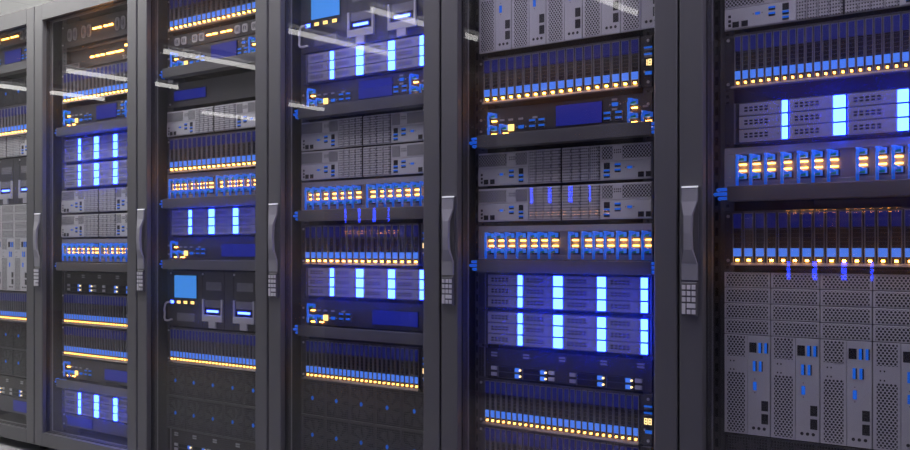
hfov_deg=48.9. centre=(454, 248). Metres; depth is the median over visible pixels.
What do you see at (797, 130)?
tray
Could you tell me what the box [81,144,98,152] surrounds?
tray
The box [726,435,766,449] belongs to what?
grille
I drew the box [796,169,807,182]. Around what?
cable
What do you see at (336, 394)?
grille
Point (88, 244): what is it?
cable
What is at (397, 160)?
server
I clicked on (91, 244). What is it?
cable
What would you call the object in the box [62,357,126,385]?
router
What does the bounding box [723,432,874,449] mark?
chassis
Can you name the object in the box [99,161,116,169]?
tray
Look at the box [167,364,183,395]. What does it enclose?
grille
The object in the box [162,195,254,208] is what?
cable tray
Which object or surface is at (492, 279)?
tray
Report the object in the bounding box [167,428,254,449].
chassis
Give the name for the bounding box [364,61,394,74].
tray
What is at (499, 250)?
cable
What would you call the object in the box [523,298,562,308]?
tray
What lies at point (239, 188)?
cable
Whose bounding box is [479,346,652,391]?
chassis
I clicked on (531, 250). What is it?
cable
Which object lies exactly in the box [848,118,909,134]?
tray
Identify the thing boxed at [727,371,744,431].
vent
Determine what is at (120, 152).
tray
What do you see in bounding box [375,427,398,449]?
grille
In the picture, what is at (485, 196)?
vent
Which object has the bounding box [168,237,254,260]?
router
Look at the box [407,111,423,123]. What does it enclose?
vent
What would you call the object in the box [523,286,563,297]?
tray
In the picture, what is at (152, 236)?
rack
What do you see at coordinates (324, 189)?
cable
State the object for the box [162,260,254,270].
cable tray
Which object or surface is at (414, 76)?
cable
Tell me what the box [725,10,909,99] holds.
server
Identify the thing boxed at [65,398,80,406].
tray
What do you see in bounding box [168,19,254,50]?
outlet panel
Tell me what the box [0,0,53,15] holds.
ceiling
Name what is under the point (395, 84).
router
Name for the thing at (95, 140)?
tray
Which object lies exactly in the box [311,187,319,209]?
cable
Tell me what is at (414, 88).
cable
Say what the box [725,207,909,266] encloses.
server
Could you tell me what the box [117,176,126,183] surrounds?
tray
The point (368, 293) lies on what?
tray
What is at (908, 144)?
cable
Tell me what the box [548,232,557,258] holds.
cable
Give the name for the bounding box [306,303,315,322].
cable
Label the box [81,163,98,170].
tray
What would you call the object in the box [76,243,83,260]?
cable
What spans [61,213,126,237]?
server
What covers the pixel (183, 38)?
outlet
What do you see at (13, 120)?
server
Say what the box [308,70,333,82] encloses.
tray
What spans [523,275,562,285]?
tray
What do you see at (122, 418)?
tray
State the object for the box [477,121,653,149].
cable tray
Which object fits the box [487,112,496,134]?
cable
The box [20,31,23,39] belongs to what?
outlet
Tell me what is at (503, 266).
cable tray
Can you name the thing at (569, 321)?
tray
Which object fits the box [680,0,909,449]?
rack
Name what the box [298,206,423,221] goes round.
cable tray
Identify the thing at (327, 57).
tray
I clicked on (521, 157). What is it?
vent
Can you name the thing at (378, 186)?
cable
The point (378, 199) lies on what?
cable
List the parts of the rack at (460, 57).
handle, cable post, mounting rail, mounting rail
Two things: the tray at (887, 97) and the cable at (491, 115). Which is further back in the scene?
the cable at (491, 115)
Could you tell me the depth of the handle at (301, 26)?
3.57 m
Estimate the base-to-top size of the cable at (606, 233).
0.080 m
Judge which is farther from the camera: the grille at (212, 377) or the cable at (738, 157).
the grille at (212, 377)
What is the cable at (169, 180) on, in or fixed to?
in the rack at (152, 236)
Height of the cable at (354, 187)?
0.080 m
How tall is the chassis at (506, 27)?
0.418 m
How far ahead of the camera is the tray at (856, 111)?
2.36 m
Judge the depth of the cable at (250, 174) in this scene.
3.74 m
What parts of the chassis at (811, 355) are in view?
vent panel, vent panel, vent panel, vent panel, vent panel, vent panel, vent panel, vent panel, vent panel, vent panel, vent panel, vent panel, vent panel, vent panel, vent panel, vent panel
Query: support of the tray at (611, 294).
on the array at (605, 293)
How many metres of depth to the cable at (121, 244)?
4.25 m
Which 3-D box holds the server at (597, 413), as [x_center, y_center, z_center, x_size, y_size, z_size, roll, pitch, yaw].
[0.445,0.469,3.096,0.596,0.140,0.474,0,0,38]
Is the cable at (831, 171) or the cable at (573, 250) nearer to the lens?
the cable at (831, 171)
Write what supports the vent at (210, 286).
attached to the chassis at (214, 299)
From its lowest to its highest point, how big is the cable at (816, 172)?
0.034 m
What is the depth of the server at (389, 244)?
3.40 m
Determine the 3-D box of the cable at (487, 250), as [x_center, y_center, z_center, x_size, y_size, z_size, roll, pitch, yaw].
[0.104,0.012,3.067,0.021,0.034,0.030,0,0,38]
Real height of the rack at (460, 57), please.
2.042 m
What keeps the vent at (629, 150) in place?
attached to the server at (624, 162)
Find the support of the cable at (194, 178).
in the rack at (152, 236)
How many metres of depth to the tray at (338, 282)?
3.44 m
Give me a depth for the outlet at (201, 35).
3.94 m
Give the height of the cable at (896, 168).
0.034 m
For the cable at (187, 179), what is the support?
in the rack at (152, 236)
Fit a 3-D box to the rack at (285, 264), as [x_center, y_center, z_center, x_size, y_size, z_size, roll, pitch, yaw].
[-0.056,-0.091,3.718,0.792,2.042,1.019,0,0,38]
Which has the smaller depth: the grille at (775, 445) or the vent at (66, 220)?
the grille at (775, 445)
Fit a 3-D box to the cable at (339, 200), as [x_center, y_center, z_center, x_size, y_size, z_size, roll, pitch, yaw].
[-0.397,-0.156,3.462,0.021,0.034,0.030,0,0,38]
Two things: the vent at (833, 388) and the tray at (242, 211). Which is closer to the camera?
the vent at (833, 388)
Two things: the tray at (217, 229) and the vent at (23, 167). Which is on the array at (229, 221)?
the tray at (217, 229)
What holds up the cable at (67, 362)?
attached to the router at (109, 372)
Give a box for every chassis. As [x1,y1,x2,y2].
[0,157,26,204]
[0,204,26,290]
[0,374,26,397]
[62,271,126,293]
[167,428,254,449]
[168,270,254,331]
[302,0,423,54]
[479,0,653,55]
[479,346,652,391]
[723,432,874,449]
[724,269,909,449]
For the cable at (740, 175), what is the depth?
2.56 m
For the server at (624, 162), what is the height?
0.101 m
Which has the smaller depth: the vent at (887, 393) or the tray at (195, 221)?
the vent at (887, 393)
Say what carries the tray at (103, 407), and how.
on the array at (113, 408)
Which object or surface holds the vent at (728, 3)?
attached to the server at (747, 16)
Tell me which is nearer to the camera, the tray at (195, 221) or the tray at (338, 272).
the tray at (338, 272)
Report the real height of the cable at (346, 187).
0.080 m
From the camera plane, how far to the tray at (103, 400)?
4.33 m
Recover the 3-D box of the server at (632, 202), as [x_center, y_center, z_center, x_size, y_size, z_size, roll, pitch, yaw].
[0.447,-0.135,3.100,0.594,0.101,0.466,0,0,38]
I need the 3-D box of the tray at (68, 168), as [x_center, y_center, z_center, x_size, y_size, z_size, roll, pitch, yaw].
[-1.720,-0.362,4.510,0.126,0.030,0.013,0,0,38]
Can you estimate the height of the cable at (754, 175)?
0.034 m
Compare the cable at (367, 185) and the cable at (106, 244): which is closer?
the cable at (367, 185)
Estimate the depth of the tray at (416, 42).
3.26 m
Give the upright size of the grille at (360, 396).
0.122 m
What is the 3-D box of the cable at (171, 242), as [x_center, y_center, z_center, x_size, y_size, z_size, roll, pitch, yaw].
[-1.135,0.002,4.043,0.022,0.070,0.030,0,0,38]
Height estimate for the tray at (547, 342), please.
0.030 m
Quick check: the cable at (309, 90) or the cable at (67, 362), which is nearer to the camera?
the cable at (309, 90)
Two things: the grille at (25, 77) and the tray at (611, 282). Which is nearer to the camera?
the tray at (611, 282)
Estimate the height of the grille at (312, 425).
0.122 m
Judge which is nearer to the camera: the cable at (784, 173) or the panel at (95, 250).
the cable at (784, 173)
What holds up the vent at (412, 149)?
attached to the server at (397, 160)
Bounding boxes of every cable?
[62,243,68,260]
[63,110,69,125]
[63,361,69,376]
[66,243,72,260]
[71,243,75,260]
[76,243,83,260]
[81,243,87,260]
[85,243,92,260]
[90,243,97,254]
[99,243,104,260]
[105,243,111,260]
[109,243,116,261]
[114,243,119,261]
[120,243,124,261]
[163,301,172,320]
[168,179,173,198]
[170,52,177,61]
[170,241,177,257]
[174,178,179,197]
[176,250,183,257]
[180,178,185,197]
[186,178,192,196]
[186,189,192,197]
[193,177,200,196]
[198,177,206,196]
[204,176,212,196]
[204,188,212,196]
[215,176,222,195]
[215,188,222,195]
[223,175,231,195]
[229,175,237,195]
[229,187,237,195]
[235,174,241,194]
[235,186,241,194]
[242,174,248,194]
[242,186,248,194]
[248,37,254,47]
[248,47,254,52]
[249,173,254,194]
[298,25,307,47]
[304,187,311,209]
[304,201,311,209]
[306,88,315,103]
[306,99,314,106]
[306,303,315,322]
[306,314,314,322]
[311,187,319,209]
[311,200,319,208]
[315,98,322,105]
[315,314,322,322]
[319,187,327,208]
[319,200,327,208]
[328,186,335,208]
[328,199,335,206]
[336,186,343,208]
[336,199,343,208]
[343,185,351,208]
[343,199,351,208]
[351,185,360,207]
[351,198,360,207]
[366,184,374,207]
[366,198,374,207]
[376,184,383,206]
[376,197,383,206]
[384,183,391,206]
[384,197,391,204]
[392,183,400,206]
[392,197,400,206]
[401,182,409,206]
[401,196,409,205]
[409,74,418,93]
[409,85,418,93]
[410,182,418,205]
[410,196,418,205]
[419,84,423,92]
[419,181,423,205]
[419,196,423,205]
[484,232,493,257]
[484,248,493,255]
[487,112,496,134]
[487,125,496,134]
[494,232,503,258]
[494,248,503,258]
[498,124,507,133]
[504,232,513,258]
[504,248,513,255]
[516,232,525,258]
[516,248,525,258]
[527,232,536,258]
[527,248,536,257]
[537,232,547,258]
[537,248,547,258]
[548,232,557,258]
[548,248,557,258]
[568,231,577,258]
[568,247,577,258]
[581,231,591,258]
[581,247,591,258]
[592,231,602,258]
[592,247,602,256]
[603,231,613,258]
[603,247,613,258]
[616,231,626,258]
[616,247,626,256]
[627,98,637,122]
[627,112,637,120]
[628,231,638,259]
[628,247,638,259]
[641,110,652,120]
[641,230,650,259]
[641,247,650,259]
[713,192,726,196]
[716,188,726,191]
[735,154,746,185]
[735,172,746,184]
[749,154,759,183]
[749,172,759,184]
[764,153,774,183]
[764,171,774,183]
[780,152,791,183]
[780,170,791,183]
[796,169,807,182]
[797,151,807,182]
[811,150,822,181]
[811,169,822,181]
[827,149,837,180]
[827,168,837,181]
[855,147,866,180]
[855,166,866,179]
[875,146,886,179]
[875,166,886,179]
[891,145,902,178]
[891,165,902,178]
[908,144,909,178]
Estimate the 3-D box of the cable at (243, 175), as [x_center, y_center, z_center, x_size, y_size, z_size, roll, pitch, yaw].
[-0.787,-0.244,3.769,0.021,0.080,0.030,0,0,38]
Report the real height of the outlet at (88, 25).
0.057 m
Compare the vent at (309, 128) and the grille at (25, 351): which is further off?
the grille at (25, 351)
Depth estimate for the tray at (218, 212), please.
3.84 m
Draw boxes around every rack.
[0,6,47,448]
[33,0,137,449]
[136,0,268,449]
[268,0,440,449]
[441,0,679,449]
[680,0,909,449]
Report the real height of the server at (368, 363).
0.140 m
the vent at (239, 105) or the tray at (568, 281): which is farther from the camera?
the vent at (239, 105)
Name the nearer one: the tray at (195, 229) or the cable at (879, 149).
the cable at (879, 149)
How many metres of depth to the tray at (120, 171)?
4.27 m
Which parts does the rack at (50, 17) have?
handle, mounting rail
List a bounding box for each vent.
[1,182,10,187]
[2,167,11,174]
[2,239,6,249]
[2,258,6,288]
[15,239,19,249]
[15,258,19,289]
[21,135,24,143]
[21,165,26,172]
[21,180,26,186]
[62,192,73,199]
[62,216,73,224]
[78,191,83,198]
[78,216,83,223]
[116,188,120,196]
[116,214,120,222]
[167,112,182,122]
[177,312,194,321]
[188,110,194,119]
[205,300,220,307]
[206,282,221,290]
[236,301,252,309]
[237,103,242,113]
[237,283,252,291]
[248,102,254,111]
[302,122,321,134]
[302,152,321,163]
[314,33,336,45]
[329,120,337,131]
[329,151,337,161]
[351,9,370,21]
[391,1,413,13]
[392,114,399,124]
[392,146,399,156]
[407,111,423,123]
[407,144,423,155]
[479,154,505,166]
[479,190,505,202]
[481,0,493,51]
[514,0,526,46]
[516,152,526,164]
[516,189,526,201]
[549,0,561,40]
[585,0,598,35]
[602,146,612,159]
[602,185,612,197]
[622,143,650,157]
[622,183,650,197]
[623,0,638,29]
[725,0,763,7]
[727,335,744,356]
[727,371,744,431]
[774,338,792,359]
[774,375,792,437]
[824,341,843,362]
[824,379,843,443]
[877,344,897,366]
[877,383,897,449]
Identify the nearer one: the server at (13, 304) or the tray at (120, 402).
the tray at (120, 402)
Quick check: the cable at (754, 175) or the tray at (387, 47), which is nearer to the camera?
the cable at (754, 175)
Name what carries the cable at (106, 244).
in the rack at (50, 17)
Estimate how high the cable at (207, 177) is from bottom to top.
0.080 m
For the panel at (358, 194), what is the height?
0.102 m
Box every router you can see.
[0,45,26,77]
[62,99,126,132]
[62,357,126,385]
[168,34,254,77]
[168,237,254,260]
[302,69,423,116]
[302,298,423,331]
[479,92,652,147]
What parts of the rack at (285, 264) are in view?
handle, cable post, mounting rail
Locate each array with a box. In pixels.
[62,132,126,163]
[62,160,126,188]
[62,384,126,422]
[168,206,254,235]
[302,35,423,84]
[302,266,423,300]
[479,273,652,314]
[479,308,652,355]
[725,87,909,146]
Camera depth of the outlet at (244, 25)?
3.78 m
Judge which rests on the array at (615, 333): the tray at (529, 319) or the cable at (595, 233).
the tray at (529, 319)
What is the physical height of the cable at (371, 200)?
0.034 m
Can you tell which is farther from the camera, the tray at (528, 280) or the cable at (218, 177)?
the cable at (218, 177)
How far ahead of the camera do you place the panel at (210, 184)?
3.91 m
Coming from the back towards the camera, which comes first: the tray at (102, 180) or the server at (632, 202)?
the tray at (102, 180)
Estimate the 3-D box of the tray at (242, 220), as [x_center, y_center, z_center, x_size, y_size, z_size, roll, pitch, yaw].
[-0.770,-0.107,3.761,0.128,0.030,0.013,0,0,38]
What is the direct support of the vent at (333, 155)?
attached to the server at (397, 160)
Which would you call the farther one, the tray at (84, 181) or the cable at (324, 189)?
the tray at (84, 181)
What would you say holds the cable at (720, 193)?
in the cable tray at (878, 188)
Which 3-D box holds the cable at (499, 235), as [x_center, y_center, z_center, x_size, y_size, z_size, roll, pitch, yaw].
[0.132,-0.011,3.045,0.021,0.080,0.030,0,0,38]
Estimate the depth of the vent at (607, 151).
2.82 m
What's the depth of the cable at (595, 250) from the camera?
2.83 m
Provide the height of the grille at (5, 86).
0.122 m
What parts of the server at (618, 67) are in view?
control panel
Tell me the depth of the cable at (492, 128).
3.05 m
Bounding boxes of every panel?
[0,30,26,50]
[0,394,26,414]
[62,9,126,48]
[62,38,126,71]
[62,238,126,261]
[62,412,126,437]
[167,168,254,198]
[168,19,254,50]
[302,176,423,210]
[478,223,653,260]
[724,137,909,187]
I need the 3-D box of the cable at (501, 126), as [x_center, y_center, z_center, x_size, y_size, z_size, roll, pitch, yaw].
[0.147,-0.363,3.033,0.023,0.031,0.030,0,0,38]
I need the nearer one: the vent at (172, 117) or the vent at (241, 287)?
the vent at (241, 287)
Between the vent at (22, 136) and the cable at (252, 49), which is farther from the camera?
the vent at (22, 136)
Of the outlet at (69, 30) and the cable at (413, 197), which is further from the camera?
the outlet at (69, 30)
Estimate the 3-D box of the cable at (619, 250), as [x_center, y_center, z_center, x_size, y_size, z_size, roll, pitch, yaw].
[0.462,0.012,2.785,0.021,0.034,0.030,0,0,38]
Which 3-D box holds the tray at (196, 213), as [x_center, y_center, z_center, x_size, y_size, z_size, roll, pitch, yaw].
[-0.989,-0.140,3.934,0.137,0.030,0.013,0,0,38]
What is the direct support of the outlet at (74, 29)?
attached to the outlet panel at (112, 26)
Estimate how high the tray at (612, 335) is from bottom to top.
0.030 m
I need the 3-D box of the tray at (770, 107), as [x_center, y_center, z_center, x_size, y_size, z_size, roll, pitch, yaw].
[0.783,-0.357,2.538,0.126,0.030,0.013,0,0,38]
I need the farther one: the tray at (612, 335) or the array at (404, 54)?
the array at (404, 54)
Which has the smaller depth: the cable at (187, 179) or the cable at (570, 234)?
the cable at (570, 234)
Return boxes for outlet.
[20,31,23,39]
[68,29,71,41]
[73,28,76,39]
[81,26,85,37]
[87,24,90,36]
[115,17,119,29]
[121,16,125,28]
[175,38,179,45]
[181,36,186,44]
[192,34,197,41]
[199,33,203,40]
[235,25,240,33]
[242,23,247,31]
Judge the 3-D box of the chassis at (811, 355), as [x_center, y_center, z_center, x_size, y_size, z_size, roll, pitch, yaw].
[1.087,0.268,2.596,0.620,0.418,0.466,0,0,38]
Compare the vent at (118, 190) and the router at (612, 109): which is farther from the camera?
the vent at (118, 190)
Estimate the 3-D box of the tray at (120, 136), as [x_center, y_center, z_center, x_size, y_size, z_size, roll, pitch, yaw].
[-1.395,-0.478,4.253,0.128,0.030,0.013,0,0,38]
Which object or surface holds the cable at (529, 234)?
in the rack at (460, 57)
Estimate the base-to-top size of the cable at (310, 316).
0.031 m
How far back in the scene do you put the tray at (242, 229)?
3.77 m
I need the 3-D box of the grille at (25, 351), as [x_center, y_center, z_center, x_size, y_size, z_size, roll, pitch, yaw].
[-2.006,0.548,4.737,0.110,0.122,0.002,0,0,38]
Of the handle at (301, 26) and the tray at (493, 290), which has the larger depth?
the handle at (301, 26)
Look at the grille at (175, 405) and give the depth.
4.05 m
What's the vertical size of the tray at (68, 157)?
0.030 m
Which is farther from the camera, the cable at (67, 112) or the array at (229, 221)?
the cable at (67, 112)
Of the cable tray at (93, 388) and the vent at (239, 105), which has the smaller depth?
the vent at (239, 105)
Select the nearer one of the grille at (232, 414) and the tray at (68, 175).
the grille at (232, 414)
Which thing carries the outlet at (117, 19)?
attached to the outlet panel at (112, 26)
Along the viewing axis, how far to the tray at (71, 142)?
4.50 m
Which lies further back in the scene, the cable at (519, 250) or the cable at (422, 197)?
the cable at (422, 197)
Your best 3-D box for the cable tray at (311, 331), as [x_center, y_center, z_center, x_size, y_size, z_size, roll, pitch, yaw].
[-0.318,0.289,3.390,0.600,0.038,0.049,0,0,38]
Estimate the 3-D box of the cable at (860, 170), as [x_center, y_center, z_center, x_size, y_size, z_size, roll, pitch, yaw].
[0.969,-0.180,2.386,0.021,0.034,0.030,0,0,38]
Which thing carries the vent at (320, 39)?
attached to the chassis at (332, 25)
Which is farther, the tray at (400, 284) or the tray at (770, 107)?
the tray at (400, 284)
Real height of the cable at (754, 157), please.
0.080 m
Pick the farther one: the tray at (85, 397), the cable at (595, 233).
the tray at (85, 397)
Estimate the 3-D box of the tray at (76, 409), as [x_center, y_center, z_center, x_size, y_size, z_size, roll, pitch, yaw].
[-1.720,0.725,4.510,0.126,0.030,0.013,0,0,38]
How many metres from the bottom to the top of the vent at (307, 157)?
0.036 m
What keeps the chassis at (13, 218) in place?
in the rack at (15, 426)
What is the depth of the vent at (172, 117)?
4.05 m
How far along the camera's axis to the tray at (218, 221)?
3.84 m
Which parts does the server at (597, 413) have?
control panel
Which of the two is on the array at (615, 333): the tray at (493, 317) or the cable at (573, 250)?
the tray at (493, 317)
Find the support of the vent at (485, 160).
attached to the server at (624, 162)
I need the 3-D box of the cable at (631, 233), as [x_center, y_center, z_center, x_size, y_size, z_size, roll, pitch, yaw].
[0.493,-0.011,2.761,0.021,0.080,0.030,0,0,38]
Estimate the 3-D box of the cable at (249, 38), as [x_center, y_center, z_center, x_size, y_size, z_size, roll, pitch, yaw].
[-0.758,-0.759,3.746,0.022,0.070,0.030,0,0,38]
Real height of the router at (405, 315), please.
0.090 m
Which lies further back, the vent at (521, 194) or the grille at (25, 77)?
the grille at (25, 77)
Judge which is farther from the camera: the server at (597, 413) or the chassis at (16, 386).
the chassis at (16, 386)
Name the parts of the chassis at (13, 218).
vent panel, vent panel, vent panel, vent panel, vent panel, vent panel, vent panel, vent panel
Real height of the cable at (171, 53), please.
0.070 m
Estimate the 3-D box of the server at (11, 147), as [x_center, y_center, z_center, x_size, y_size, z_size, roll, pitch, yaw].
[-2.052,-0.497,5.068,0.594,0.101,0.466,0,0,38]
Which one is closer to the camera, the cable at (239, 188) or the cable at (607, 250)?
the cable at (607, 250)
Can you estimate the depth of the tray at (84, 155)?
4.42 m
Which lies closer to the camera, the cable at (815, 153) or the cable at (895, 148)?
the cable at (895, 148)
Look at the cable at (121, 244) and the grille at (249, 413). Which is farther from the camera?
the cable at (121, 244)
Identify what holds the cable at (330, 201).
attached to the panel at (358, 194)
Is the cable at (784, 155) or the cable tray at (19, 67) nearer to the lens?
the cable at (784, 155)
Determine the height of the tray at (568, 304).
0.030 m
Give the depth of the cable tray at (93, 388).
4.35 m
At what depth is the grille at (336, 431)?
3.48 m
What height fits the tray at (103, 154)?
0.030 m
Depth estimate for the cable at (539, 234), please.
2.94 m
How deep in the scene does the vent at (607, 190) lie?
2.82 m
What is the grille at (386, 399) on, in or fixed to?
attached to the server at (334, 415)
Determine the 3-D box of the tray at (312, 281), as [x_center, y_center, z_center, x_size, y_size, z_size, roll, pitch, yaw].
[-0.471,0.116,3.526,0.126,0.030,0.013,0,0,38]
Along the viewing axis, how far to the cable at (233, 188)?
3.81 m
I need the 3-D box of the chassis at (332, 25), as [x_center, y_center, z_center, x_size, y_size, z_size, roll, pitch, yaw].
[-0.178,-0.811,3.591,0.594,0.223,0.468,0,0,38]
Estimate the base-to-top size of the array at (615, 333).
0.106 m
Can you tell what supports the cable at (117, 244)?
in the rack at (50, 17)
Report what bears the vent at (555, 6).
attached to the chassis at (506, 27)
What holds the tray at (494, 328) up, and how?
on the array at (615, 333)
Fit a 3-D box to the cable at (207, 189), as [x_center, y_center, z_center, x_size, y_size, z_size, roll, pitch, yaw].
[-0.964,-0.221,3.908,0.021,0.034,0.030,0,0,38]
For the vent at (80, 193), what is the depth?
4.48 m
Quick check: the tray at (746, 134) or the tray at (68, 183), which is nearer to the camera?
the tray at (746, 134)
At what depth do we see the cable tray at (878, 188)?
2.42 m
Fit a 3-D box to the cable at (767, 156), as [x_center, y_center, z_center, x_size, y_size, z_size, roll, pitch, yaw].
[0.793,-0.203,2.525,0.021,0.080,0.030,0,0,38]
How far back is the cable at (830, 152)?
2.42 m
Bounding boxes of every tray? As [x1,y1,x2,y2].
[0,60,26,76]
[56,118,126,136]
[56,262,126,271]
[56,379,126,397]
[65,139,82,146]
[65,146,80,154]
[65,154,82,161]
[65,165,81,172]
[65,172,80,179]
[65,180,81,186]
[65,390,81,398]
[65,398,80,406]
[65,405,81,413]
[81,136,99,144]
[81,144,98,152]
[81,152,98,159]
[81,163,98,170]
[81,171,99,178]
[81,178,98,185]
[81,393,99,401]
[81,400,98,409]
[81,408,98,417]
[99,134,117,142]
[99,142,116,150]
[99,150,116,158]
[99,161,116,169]
[99,169,116,176]
[99,177,116,184]
[99,396,118,405]
[99,403,117,412]
[99,411,117,420]
[117,133,126,140]
[117,141,126,148]
[117,149,126,156]
[117,160,126,167]
[117,168,126,175]
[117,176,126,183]
[117,399,126,406]
[117,406,126,414]
[117,414,126,422]
[162,52,254,79]
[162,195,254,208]
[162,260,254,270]
[172,210,191,217]
[172,218,191,225]
[172,227,191,234]
[192,209,213,217]
[192,218,215,225]
[192,226,213,233]
[214,208,237,216]
[214,217,237,225]
[214,226,237,233]
[238,207,254,215]
[238,216,254,224]
[238,225,254,233]
[298,92,423,119]
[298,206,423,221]
[298,325,423,344]
[308,51,333,63]
[308,61,334,72]
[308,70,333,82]
[308,268,333,276]
[308,277,333,286]
[308,287,334,295]
[334,46,363,59]
[334,56,363,68]
[334,66,364,78]
[334,268,363,277]
[334,278,363,287]
[334,288,364,297]
[364,41,395,54]
[364,51,394,64]
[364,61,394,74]
[364,269,394,278]
[364,279,395,288]
[364,289,394,298]
[395,35,423,49]
[395,46,423,59]
[395,56,423,69]
[395,269,423,278]
[395,279,423,289]
[395,290,423,299]
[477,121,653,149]
[477,260,653,274]
[488,275,522,284]
[488,285,522,296]
[488,296,523,307]
[488,312,522,322]
[488,322,523,334]
[488,333,523,345]
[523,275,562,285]
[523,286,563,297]
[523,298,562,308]
[523,313,562,325]
[523,324,562,336]
[523,336,562,348]
[563,276,605,287]
[563,287,605,298]
[563,299,606,310]
[563,315,605,327]
[563,327,605,339]
[563,338,605,351]
[606,277,648,288]
[606,289,648,300]
[606,301,648,312]
[606,317,648,329]
[606,329,648,342]
[606,341,648,354]
[727,179,909,201]
[739,100,788,115]
[739,113,788,128]
[739,127,788,141]
[789,95,846,111]
[789,108,846,125]
[789,122,846,138]
[848,89,909,106]
[848,103,909,120]
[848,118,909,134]
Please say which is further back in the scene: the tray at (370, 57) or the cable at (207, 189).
the cable at (207, 189)
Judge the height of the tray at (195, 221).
0.030 m
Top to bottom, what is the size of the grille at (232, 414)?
0.122 m
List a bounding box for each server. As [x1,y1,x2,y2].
[0,104,26,137]
[0,134,26,159]
[0,290,26,321]
[61,187,126,213]
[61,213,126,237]
[62,61,126,105]
[62,292,126,328]
[62,324,126,362]
[166,363,254,442]
[167,100,254,136]
[168,0,254,33]
[168,71,254,109]
[168,129,254,173]
[168,327,254,371]
[300,378,423,449]
[301,109,423,150]
[301,142,423,180]
[302,223,423,265]
[302,331,423,390]
[478,141,652,187]
[478,181,652,223]
[479,35,652,107]
[479,377,652,445]
[479,424,652,449]
[724,0,909,32]
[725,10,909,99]
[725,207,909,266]
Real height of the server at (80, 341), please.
0.140 m
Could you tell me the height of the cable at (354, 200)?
0.034 m
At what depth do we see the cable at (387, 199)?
3.32 m
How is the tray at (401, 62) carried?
on the array at (404, 54)
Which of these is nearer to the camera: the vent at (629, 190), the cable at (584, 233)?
the vent at (629, 190)
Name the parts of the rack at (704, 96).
handle, door, cable post, mounting rail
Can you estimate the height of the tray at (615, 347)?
0.030 m
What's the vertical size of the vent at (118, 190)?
0.036 m
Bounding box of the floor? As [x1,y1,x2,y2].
[0,437,54,449]
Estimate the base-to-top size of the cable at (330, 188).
0.080 m
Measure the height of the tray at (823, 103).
0.030 m
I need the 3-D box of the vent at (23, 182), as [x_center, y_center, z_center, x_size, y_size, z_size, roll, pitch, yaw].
[-2.047,-0.314,4.772,0.096,0.029,0.001,0,0,38]
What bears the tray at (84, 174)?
on the array at (108, 174)
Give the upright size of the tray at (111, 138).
0.030 m
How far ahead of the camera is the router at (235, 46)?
3.94 m
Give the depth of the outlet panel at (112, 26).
4.42 m
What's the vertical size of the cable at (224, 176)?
0.080 m
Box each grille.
[0,81,10,106]
[0,322,10,346]
[0,348,10,373]
[13,78,23,104]
[13,323,23,348]
[13,350,23,375]
[25,77,26,102]
[25,351,26,376]
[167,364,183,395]
[167,397,183,428]
[185,367,201,398]
[185,399,201,431]
[204,369,221,401]
[204,402,221,435]
[223,371,241,404]
[223,405,241,438]
[244,374,254,406]
[244,408,254,440]
[302,380,322,415]
[303,416,322,449]
[325,383,347,419]
[325,420,347,449]
[349,385,372,423]
[349,423,372,449]
[375,388,398,426]
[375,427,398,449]
[402,391,423,430]
[402,431,423,449]
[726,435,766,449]
[771,441,813,449]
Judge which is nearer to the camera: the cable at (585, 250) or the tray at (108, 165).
the cable at (585, 250)
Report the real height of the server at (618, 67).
0.140 m
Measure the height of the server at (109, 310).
0.140 m
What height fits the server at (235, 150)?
0.140 m
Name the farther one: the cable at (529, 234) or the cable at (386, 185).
the cable at (386, 185)
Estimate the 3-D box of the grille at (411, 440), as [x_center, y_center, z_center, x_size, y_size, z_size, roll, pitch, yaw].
[-0.133,0.660,3.262,0.110,0.122,0.002,0,0,38]
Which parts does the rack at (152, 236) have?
handle, mounting rail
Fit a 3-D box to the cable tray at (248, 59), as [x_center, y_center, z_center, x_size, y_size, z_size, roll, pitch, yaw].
[-0.942,-0.709,3.881,0.600,0.038,0.049,0,0,38]
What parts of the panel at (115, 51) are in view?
name plate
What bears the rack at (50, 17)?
on the floor
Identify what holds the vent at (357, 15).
attached to the chassis at (332, 25)
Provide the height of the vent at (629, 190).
0.036 m
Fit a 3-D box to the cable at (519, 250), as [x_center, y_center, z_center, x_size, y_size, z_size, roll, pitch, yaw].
[0.196,0.012,2.995,0.021,0.034,0.030,0,0,38]
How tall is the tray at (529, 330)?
0.030 m
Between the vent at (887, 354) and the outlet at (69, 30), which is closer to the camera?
the vent at (887, 354)
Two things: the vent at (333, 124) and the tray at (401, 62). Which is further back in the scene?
the vent at (333, 124)
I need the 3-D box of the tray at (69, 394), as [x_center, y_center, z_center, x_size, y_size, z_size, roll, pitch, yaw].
[-1.720,0.658,4.510,0.126,0.030,0.013,0,0,38]
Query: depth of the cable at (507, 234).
3.01 m
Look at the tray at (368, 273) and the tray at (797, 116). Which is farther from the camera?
the tray at (368, 273)
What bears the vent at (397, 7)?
attached to the chassis at (332, 25)
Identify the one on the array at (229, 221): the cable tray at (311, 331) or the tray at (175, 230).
the tray at (175, 230)
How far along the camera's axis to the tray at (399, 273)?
3.27 m
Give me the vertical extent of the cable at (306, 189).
0.080 m
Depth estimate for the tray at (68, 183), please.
4.50 m

